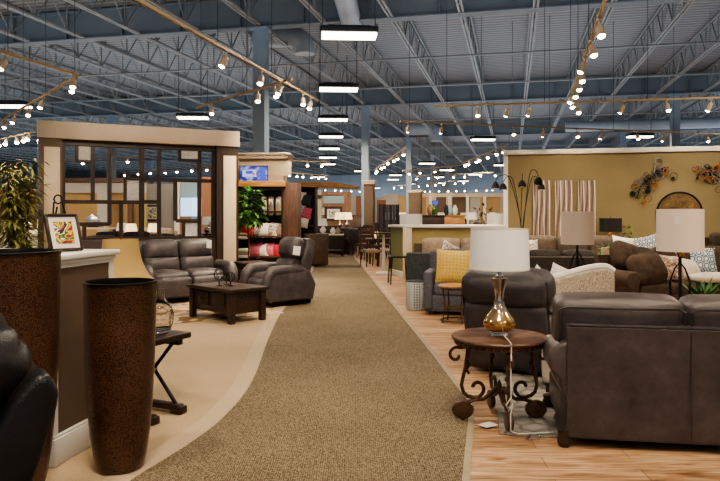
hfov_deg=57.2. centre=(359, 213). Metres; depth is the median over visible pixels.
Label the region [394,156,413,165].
ceiling
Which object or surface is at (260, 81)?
track spotlight
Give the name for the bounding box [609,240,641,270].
bolster pillow
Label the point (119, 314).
floor vase
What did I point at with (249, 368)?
trim
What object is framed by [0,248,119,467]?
wall
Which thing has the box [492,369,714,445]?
area rug
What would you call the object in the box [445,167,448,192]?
steel column
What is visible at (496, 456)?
floor
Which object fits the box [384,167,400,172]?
ceiling
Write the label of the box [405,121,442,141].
duct elbow
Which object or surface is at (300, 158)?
ceiling
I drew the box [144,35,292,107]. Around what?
truss
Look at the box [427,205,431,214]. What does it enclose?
decorative vase
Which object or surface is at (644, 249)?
cushion
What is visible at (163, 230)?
cushion
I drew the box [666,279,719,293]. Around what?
seat cushion
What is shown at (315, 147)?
ceiling
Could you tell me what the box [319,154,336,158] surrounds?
light
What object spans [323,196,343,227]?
wall
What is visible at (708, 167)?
wall sculpture
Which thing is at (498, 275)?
socket
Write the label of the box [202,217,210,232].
table lamp
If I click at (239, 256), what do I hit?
folded towel
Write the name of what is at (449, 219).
cabinet
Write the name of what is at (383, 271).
pedestal table
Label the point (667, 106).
track spotlight
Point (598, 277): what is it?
armchair
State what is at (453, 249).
cushion
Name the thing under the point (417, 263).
accent chair
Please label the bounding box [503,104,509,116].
track spotlight
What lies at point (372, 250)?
dining chair
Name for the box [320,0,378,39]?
light
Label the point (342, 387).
floor
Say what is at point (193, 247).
cushion
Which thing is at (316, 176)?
light
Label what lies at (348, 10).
duct
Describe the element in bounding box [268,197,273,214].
throw
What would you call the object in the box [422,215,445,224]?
cabinet
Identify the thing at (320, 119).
diffuser
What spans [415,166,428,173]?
ceiling
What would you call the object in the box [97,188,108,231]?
pier
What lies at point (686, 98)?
track rail
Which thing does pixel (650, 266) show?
bolster pillow
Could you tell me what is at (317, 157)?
ceiling
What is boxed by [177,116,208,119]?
diffuser
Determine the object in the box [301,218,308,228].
cushion
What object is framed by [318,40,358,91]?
light
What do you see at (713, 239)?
armchair
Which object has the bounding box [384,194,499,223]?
wall
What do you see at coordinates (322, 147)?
light
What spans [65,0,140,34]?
truss
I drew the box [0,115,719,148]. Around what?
ceiling beam
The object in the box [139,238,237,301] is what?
reclining loveseat
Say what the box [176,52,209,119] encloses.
light
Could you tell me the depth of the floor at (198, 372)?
6.36 m
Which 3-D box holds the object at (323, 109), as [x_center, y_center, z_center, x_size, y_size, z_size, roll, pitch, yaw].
[-1.912,-5.935,41.062,0.160,0.930,14.100,0,0,13]
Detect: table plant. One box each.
[594,243,609,254]
[615,222,634,237]
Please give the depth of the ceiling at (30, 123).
40.25 m
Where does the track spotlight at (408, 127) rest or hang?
hanging from the track rail at (481, 124)
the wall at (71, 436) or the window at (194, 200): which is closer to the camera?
the wall at (71, 436)
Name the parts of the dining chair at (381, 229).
backrest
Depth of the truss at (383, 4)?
17.59 m
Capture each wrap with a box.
[362,180,376,242]
[406,190,424,213]
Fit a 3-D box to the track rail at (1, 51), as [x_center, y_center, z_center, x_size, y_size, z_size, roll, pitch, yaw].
[-5.830,-4.588,12.029,0.046,3.725,2.127,0,0,15]
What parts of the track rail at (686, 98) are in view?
rail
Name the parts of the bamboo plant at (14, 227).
stem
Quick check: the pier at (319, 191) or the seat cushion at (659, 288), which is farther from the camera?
the pier at (319, 191)
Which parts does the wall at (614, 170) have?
edge trim, crown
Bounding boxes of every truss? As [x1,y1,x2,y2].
[0,44,188,111]
[203,31,328,105]
[269,29,366,104]
[377,0,393,16]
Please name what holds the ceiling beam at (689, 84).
on the steel column at (111, 119)
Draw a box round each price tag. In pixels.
[207,240,211,247]
[293,246,300,254]
[477,421,497,427]
[674,216,679,224]
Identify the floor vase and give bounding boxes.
[0,248,62,480]
[82,277,156,475]
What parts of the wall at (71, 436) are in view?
baseboard, corner trim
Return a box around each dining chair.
[344,227,358,246]
[348,228,363,255]
[356,228,371,256]
[359,231,379,266]
[361,229,376,259]
[375,228,388,258]
[376,231,389,266]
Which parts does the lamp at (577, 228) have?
lamp shade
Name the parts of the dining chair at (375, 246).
backrest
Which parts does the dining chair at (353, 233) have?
backrest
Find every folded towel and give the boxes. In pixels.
[238,236,247,239]
[238,248,249,251]
[238,252,249,254]
[238,255,249,257]
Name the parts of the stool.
seat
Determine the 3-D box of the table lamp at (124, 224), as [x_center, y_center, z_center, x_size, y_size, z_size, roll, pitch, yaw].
[-8.655,0.607,24.000,0.400,0.643,0.400,0,0,0]
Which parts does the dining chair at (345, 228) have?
backrest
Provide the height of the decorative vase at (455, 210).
0.460 m
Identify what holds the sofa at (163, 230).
on the floor at (198, 372)
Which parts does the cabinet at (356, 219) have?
door, door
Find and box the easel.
[48,194,65,248]
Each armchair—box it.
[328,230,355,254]
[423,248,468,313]
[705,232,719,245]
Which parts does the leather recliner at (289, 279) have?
arm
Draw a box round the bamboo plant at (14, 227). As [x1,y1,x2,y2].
[0,158,50,247]
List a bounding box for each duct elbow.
[250,28,314,55]
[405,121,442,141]
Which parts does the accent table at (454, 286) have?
leg, leg, leg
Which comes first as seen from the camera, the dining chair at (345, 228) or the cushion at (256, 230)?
the cushion at (256, 230)
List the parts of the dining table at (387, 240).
leg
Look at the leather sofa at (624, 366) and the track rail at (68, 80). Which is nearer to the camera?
the leather sofa at (624, 366)
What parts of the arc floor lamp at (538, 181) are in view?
lamp shade, lamp shade, arm, arm, arm, lamp shade, arm, arm, lamp shade, lamp shade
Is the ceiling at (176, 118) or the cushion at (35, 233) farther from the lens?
the ceiling at (176, 118)
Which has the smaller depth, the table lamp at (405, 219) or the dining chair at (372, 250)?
the table lamp at (405, 219)
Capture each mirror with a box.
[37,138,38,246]
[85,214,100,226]
[657,191,702,208]
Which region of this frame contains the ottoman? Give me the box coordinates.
[542,335,550,391]
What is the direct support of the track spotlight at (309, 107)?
hanging from the track rail at (149, 6)
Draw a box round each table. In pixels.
[80,227,118,231]
[151,330,190,425]
[187,281,268,324]
[234,260,266,282]
[328,234,343,256]
[365,238,390,263]
[373,233,390,273]
[388,255,405,284]
[438,283,463,323]
[448,327,546,430]
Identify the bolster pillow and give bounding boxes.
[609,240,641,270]
[626,251,667,284]
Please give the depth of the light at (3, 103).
22.73 m
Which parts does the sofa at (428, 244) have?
panel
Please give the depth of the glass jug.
5.06 m
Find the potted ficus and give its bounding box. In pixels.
[238,185,269,272]
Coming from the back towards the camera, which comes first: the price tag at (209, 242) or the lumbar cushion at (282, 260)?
the price tag at (209, 242)
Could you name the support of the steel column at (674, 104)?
on the floor at (496, 456)
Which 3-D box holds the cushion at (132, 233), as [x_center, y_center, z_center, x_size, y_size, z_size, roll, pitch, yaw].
[-6.867,0.850,20.310,0.790,0.635,0.330,0,0,-11]
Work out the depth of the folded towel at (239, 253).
15.37 m
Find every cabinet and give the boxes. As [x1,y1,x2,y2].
[304,233,328,264]
[345,215,360,227]
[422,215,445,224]
[445,215,465,224]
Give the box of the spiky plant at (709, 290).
[683,276,719,294]
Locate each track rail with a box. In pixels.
[0,0,79,75]
[0,0,79,121]
[0,131,36,139]
[65,155,149,159]
[121,166,210,171]
[134,0,318,101]
[195,78,292,107]
[291,172,328,175]
[293,160,329,161]
[374,146,406,169]
[395,180,467,185]
[400,15,719,134]
[403,165,461,170]
[413,172,497,175]
[435,0,719,106]
[435,188,487,189]
[462,143,509,162]
[570,0,606,94]
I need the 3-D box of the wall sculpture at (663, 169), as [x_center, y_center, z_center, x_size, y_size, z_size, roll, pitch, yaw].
[7.515,-0.834,16.896,1.149,1.232,0.062,0,0,14]
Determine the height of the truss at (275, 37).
0.930 m
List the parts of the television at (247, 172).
screen panel, screen panel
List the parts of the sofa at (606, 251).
panel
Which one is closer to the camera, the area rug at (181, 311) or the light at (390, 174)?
the area rug at (181, 311)
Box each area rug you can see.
[171,303,282,323]
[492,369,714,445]
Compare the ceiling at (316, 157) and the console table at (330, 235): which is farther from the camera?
the ceiling at (316, 157)
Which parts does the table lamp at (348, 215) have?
lamp shade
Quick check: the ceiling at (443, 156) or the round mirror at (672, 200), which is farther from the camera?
the ceiling at (443, 156)
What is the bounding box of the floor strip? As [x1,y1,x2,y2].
[351,253,474,480]
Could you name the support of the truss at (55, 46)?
attached to the ceiling beam at (689, 84)
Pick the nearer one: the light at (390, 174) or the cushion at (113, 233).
the cushion at (113, 233)
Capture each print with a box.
[53,221,74,243]
[148,208,155,217]
[329,211,337,216]
[533,180,549,235]
[555,180,571,239]
[578,180,595,235]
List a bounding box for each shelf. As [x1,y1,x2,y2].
[238,153,300,279]
[292,182,359,265]
[443,306,463,309]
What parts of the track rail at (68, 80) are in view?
rail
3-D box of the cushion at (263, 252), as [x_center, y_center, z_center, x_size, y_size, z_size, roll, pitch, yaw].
[-2.304,0.870,15.520,0.371,0.369,0.170,0,0,15]
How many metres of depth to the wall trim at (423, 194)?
55.73 m
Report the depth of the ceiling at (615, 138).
54.29 m
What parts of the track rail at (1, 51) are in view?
rail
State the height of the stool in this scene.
0.465 m
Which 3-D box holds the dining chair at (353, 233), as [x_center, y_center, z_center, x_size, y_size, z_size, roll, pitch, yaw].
[-0.165,1.040,24.557,0.460,1.024,0.552,0,0,20]
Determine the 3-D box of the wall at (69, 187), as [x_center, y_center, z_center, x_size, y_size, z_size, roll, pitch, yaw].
[-10.887,-1.097,27.850,3.713,0.422,0.150,0,0,0]
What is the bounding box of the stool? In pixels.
[406,279,424,309]
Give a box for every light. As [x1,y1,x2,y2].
[0,46,33,107]
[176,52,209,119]
[313,158,324,177]
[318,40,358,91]
[318,114,347,121]
[319,92,343,137]
[319,138,339,149]
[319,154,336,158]
[319,161,335,164]
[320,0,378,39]
[389,173,401,175]
[419,138,435,163]
[440,140,454,170]
[470,135,495,140]
[493,162,502,165]
[626,132,654,137]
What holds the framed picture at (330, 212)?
attached to the wall at (329, 223)
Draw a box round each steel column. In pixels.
[26,163,31,189]
[105,115,117,177]
[148,160,152,183]
[250,26,270,152]
[323,168,327,191]
[360,105,371,225]
[405,137,412,213]
[429,155,434,192]
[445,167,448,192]
[619,131,627,147]
[668,93,681,146]
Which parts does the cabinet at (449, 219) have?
door, door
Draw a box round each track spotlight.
[0,53,8,70]
[2,118,6,128]
[10,113,16,123]
[25,105,30,116]
[37,96,44,109]
[69,74,76,88]
[209,103,213,114]
[218,51,229,68]
[255,89,260,102]
[257,70,263,85]
[273,84,278,98]
[275,81,283,95]
[300,93,305,105]
[307,98,312,109]
[406,122,409,132]
[439,123,442,133]
[475,105,479,116]
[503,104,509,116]
[525,103,531,116]
[567,90,573,103]
[569,101,574,108]
[572,85,578,98]
[575,77,582,91]
[576,102,580,114]
[577,56,587,73]
[578,74,585,83]
[588,39,597,57]
[595,17,605,38]
[618,101,625,113]
[665,100,670,111]
[705,98,712,111]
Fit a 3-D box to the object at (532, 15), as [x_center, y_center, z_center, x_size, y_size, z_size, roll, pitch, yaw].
[6.289,-5.935,24.575,0.164,0.930,14.100,0,0,13]
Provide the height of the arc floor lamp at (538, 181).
2.558 m
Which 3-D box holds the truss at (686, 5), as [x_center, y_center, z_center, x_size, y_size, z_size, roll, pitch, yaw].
[10.089,-5.935,23.698,0.160,0.930,14.100,0,0,13]
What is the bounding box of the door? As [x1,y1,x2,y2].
[180,198,189,233]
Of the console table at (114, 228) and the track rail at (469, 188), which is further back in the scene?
the track rail at (469, 188)
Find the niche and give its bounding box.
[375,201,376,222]
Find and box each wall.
[0,164,105,189]
[0,190,36,230]
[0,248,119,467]
[65,183,146,192]
[65,193,146,235]
[144,204,147,227]
[147,173,502,196]
[147,184,174,230]
[175,182,179,233]
[180,182,201,232]
[202,177,210,232]
[322,195,343,218]
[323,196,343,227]
[344,193,350,226]
[351,197,383,214]
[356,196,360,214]
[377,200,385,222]
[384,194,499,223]
[388,225,506,277]
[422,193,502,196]
[426,197,435,214]
[446,192,451,205]
[500,197,502,213]
[503,146,719,237]
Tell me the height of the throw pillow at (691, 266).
0.421 m
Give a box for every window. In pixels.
[181,198,191,215]
[192,198,201,215]
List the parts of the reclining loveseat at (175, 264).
arm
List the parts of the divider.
post, panel, panel, post, panel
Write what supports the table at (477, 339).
on the area rug at (523, 423)
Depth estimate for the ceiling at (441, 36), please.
27.65 m
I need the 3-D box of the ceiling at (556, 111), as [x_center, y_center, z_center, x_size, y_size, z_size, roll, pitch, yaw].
[11.388,-5.935,37.992,0.160,0.930,14.100,0,0,13]
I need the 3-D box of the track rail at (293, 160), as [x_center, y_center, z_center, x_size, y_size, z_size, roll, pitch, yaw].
[-3.136,-2.750,34.258,3.358,0.050,0.047,0,0,-23]
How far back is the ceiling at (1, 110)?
36.00 m
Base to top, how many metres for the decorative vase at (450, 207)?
0.460 m
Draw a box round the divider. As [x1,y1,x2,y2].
[37,120,239,263]
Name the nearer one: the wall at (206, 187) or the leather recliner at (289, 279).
the leather recliner at (289, 279)
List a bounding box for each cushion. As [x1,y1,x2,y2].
[0,313,31,410]
[28,230,36,245]
[96,231,118,236]
[123,231,149,236]
[142,239,178,258]
[143,257,179,269]
[149,233,175,236]
[151,228,171,233]
[154,269,188,278]
[178,238,211,257]
[179,255,213,269]
[183,267,222,277]
[241,225,252,235]
[249,243,261,255]
[252,226,259,235]
[254,271,264,278]
[258,223,270,235]
[259,244,267,255]
[262,243,274,255]
[267,223,278,235]
[272,222,280,235]
[273,244,279,255]
[275,257,299,265]
[278,237,304,259]
[301,195,311,206]
[301,208,311,219]
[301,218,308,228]
[325,226,340,232]
[422,238,460,251]
[433,283,460,295]
[442,248,468,250]
[461,238,469,249]
[529,235,556,249]
[529,249,560,255]
[552,292,683,340]
[556,236,587,254]
[561,250,593,255]
[588,235,612,255]
[609,247,650,268]
[640,281,677,294]
[650,247,690,259]
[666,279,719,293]
[679,294,719,326]
[705,246,719,271]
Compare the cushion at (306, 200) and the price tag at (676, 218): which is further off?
the cushion at (306, 200)
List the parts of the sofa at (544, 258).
panel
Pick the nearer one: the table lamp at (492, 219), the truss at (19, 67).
the table lamp at (492, 219)
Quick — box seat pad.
[685,272,719,282]
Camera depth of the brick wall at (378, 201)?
40.92 m
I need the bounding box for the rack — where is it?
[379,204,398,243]
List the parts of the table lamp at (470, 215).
lamp shade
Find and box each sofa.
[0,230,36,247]
[86,235,113,236]
[96,231,149,236]
[137,228,177,235]
[149,233,202,236]
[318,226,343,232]
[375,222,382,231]
[414,238,469,251]
[529,235,612,255]
[529,249,594,271]
[542,292,719,447]
[594,246,719,299]
[601,242,636,253]
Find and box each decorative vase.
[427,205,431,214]
[432,205,436,214]
[444,205,448,214]
[448,205,452,214]
[453,205,457,214]
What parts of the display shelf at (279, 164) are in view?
shelf, shelf, shelf, crown, sign panel, post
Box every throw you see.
[261,197,266,214]
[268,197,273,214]
[276,195,280,214]
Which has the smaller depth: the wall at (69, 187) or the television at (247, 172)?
the television at (247, 172)
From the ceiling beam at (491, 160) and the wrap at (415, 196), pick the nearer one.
the wrap at (415, 196)
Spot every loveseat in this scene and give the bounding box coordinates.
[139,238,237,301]
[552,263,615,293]
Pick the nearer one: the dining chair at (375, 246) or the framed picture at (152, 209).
the dining chair at (375, 246)
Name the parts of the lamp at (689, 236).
lamp shade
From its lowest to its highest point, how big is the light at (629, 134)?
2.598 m
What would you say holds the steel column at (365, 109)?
on the floor at (496, 456)
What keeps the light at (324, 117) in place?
hanging from the ceiling at (441, 36)
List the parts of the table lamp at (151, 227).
lamp shade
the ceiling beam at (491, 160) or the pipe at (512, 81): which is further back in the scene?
the ceiling beam at (491, 160)
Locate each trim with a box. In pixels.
[103,265,314,480]
[127,204,133,223]
[322,192,351,194]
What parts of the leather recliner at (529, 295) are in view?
arm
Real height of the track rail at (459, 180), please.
0.050 m
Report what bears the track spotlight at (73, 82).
attached to the track rail at (1, 51)
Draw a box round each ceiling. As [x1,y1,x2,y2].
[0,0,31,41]
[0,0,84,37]
[0,0,719,172]
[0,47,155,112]
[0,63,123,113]
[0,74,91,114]
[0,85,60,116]
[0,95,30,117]
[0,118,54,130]
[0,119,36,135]
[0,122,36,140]
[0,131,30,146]
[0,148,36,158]
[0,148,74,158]
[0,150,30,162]
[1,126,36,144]
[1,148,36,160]
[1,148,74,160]
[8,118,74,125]
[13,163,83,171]
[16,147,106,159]
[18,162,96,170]
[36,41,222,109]
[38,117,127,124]
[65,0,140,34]
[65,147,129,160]
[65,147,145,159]
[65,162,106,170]
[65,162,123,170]
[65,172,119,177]
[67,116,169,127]
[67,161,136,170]
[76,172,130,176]
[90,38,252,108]
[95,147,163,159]
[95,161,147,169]
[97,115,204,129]
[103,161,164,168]
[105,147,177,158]
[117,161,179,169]
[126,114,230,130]
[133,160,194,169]
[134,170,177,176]
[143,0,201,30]
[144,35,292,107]
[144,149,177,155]
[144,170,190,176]
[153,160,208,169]
[157,96,252,140]
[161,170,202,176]
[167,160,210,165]
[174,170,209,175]
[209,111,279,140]
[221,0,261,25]
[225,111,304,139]
[238,142,271,152]
[240,142,290,152]
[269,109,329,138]
[269,141,310,156]
[281,140,328,154]
[291,158,314,167]
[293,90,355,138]
[294,157,330,167]
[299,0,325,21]
[300,160,331,174]
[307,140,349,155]
[315,157,346,166]
[317,168,344,174]
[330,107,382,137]
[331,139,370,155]
[334,168,358,174]
[336,157,360,165]
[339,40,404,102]
[353,156,379,165]
[356,139,390,154]
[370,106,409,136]
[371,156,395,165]
[383,138,405,151]
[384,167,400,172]
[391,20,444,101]
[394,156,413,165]
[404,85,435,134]
[412,138,432,154]
[412,145,429,165]
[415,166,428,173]
[435,155,447,165]
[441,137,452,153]
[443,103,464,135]
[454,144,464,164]
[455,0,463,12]
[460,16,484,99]
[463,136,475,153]
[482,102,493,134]
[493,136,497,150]
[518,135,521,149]
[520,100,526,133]
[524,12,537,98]
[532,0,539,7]
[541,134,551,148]
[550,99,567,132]
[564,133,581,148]
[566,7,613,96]
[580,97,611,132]
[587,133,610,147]
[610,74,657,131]
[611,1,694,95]
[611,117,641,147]
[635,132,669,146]
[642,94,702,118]
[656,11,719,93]
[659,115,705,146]
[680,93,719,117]
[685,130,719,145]
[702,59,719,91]
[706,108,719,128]
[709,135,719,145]
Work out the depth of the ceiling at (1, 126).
50.10 m
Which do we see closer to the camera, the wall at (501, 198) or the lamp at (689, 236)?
the lamp at (689, 236)
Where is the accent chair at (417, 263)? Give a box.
[406,252,429,279]
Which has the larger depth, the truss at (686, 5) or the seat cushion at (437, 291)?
the truss at (686, 5)
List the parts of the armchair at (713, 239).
panel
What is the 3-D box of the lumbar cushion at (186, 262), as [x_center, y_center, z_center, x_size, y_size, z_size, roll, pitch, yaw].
[-3.050,0.924,12.307,0.638,0.357,0.323,0,0,-34]
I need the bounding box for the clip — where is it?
[525,434,540,439]
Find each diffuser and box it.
[0,105,32,107]
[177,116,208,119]
[319,87,357,91]
[319,118,347,121]
[319,136,342,137]
[319,148,338,149]
[322,31,376,39]
[471,139,494,140]
[626,136,653,137]
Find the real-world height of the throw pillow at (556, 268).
0.436 m
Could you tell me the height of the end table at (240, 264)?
0.600 m
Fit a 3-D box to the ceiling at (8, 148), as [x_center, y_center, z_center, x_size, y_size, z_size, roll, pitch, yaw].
[-32.913,-5.935,62.814,0.160,0.930,14.100,0,0,13]
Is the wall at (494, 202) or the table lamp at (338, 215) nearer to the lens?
the table lamp at (338, 215)
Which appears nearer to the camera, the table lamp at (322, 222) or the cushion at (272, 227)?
the cushion at (272, 227)
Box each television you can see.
[240,165,267,180]
[432,201,438,205]
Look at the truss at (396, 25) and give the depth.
24.31 m
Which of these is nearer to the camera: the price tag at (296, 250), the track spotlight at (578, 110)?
the price tag at (296, 250)
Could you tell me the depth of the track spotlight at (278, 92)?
13.53 m
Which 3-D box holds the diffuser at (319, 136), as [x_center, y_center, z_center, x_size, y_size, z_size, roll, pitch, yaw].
[-1.403,-3.730,31.936,1.140,0.055,0.440,0,0,-3]
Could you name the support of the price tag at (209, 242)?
hanging from the reclining loveseat at (175, 264)
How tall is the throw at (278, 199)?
0.478 m
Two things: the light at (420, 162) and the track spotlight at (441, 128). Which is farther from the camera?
the light at (420, 162)
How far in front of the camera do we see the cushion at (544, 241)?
15.75 m
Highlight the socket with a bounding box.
[495,272,502,277]
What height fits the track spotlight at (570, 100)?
0.310 m
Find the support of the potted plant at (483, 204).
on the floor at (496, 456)
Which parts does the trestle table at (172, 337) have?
rail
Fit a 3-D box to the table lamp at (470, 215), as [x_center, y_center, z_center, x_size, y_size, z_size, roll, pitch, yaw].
[4.921,0.267,29.000,0.500,0.763,0.500,0,0,0]
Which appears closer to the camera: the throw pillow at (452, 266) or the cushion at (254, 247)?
the throw pillow at (452, 266)
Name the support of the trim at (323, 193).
attached to the wall at (347, 196)
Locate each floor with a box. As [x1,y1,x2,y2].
[46,280,275,480]
[130,253,467,480]
[353,243,719,480]
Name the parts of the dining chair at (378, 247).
leg, seat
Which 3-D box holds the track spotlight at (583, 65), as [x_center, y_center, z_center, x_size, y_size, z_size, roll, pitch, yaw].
[3.862,-2.580,11.461,0.188,0.310,0.128,0,0,-2]
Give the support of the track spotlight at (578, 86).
attached to the track rail at (604, 2)
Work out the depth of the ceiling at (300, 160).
85.53 m
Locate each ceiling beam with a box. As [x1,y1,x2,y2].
[0,0,708,47]
[0,72,719,119]
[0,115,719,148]
[0,138,719,163]
[65,157,502,171]
[116,166,502,177]
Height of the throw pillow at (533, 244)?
0.440 m
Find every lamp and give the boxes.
[102,237,153,278]
[116,223,126,234]
[125,224,136,231]
[147,222,156,233]
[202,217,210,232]
[318,219,327,232]
[335,212,344,226]
[344,212,351,226]
[400,214,421,224]
[466,212,477,224]
[469,228,553,434]
[487,212,502,224]
[491,169,545,227]
[561,208,593,268]
[599,217,621,235]
[656,205,704,300]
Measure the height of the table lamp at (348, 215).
0.763 m
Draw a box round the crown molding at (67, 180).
[65,178,147,182]
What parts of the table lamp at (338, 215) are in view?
lamp shade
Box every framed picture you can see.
[43,214,83,251]
[148,205,156,220]
[325,207,341,220]
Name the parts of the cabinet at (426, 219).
door, door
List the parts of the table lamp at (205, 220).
lamp shade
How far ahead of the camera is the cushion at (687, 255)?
10.99 m
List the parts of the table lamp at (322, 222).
lamp shade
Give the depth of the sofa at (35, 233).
22.11 m
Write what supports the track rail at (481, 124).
hanging from the ceiling at (441, 36)
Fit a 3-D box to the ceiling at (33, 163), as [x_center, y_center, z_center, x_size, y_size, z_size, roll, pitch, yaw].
[-37.315,-5.935,78.424,0.160,0.930,14.100,0,0,13]
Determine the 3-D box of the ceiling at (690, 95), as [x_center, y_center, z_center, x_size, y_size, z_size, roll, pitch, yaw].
[17.088,-5.935,36.676,0.160,0.930,14.100,0,0,13]
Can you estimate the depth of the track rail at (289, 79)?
15.00 m
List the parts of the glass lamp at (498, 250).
foot plate, lamp shade, shade trim, lamp cord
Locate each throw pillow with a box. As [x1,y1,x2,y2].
[435,249,469,282]
[441,239,459,248]
[529,239,537,250]
[550,262,567,273]
[612,235,634,244]
[634,234,655,248]
[660,255,685,280]
[682,258,700,275]
[690,248,717,271]
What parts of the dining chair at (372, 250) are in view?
leg, backrest, seat, leg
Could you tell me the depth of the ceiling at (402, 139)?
53.92 m
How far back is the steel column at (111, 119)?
36.39 m
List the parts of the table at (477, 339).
nailhead trim, post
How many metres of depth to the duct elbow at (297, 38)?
21.31 m
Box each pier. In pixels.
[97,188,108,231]
[318,190,321,224]
[466,196,468,223]
[483,196,485,223]
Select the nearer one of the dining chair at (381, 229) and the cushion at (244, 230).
the cushion at (244, 230)
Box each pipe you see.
[0,21,719,80]
[0,101,719,133]
[7,56,719,103]
[65,136,719,156]
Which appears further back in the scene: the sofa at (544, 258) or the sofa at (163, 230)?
the sofa at (163, 230)
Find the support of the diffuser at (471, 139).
attached to the light at (472, 138)
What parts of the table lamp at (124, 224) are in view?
lamp shade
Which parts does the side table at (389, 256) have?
leg, leg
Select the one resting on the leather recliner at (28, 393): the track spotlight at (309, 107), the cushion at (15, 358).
the cushion at (15, 358)
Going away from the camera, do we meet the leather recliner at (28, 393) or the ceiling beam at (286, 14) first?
the leather recliner at (28, 393)
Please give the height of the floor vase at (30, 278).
1.343 m
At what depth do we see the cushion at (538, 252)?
12.09 m
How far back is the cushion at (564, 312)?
4.39 m
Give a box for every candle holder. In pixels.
[213,269,224,285]
[223,273,229,284]
[226,272,235,285]
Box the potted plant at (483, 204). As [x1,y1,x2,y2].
[469,203,493,223]
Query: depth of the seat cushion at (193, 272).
11.85 m
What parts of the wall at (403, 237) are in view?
baseboard, corner post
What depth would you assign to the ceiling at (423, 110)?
39.64 m
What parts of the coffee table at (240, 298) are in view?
leg, drawer, panel, leg, leg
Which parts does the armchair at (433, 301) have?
arm, panel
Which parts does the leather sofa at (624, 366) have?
arm, panel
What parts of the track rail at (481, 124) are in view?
rail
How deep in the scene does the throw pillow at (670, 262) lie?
10.53 m
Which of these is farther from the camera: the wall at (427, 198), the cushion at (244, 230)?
the wall at (427, 198)
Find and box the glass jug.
[155,288,173,333]
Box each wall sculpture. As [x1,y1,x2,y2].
[630,157,677,204]
[692,162,719,192]
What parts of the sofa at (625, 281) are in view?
panel, arm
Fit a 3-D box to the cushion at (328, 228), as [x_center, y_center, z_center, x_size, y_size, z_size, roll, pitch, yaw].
[-1.207,0.840,29.235,0.740,0.655,0.331,0,0,0]
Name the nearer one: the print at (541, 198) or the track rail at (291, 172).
the print at (541, 198)
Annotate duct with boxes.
[334,0,363,24]
[565,117,719,131]
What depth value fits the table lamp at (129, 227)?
21.85 m
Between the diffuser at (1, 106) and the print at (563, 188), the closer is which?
the print at (563, 188)
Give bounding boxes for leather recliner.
[0,313,57,480]
[240,237,315,305]
[461,267,555,374]
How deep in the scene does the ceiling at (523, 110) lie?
38.59 m

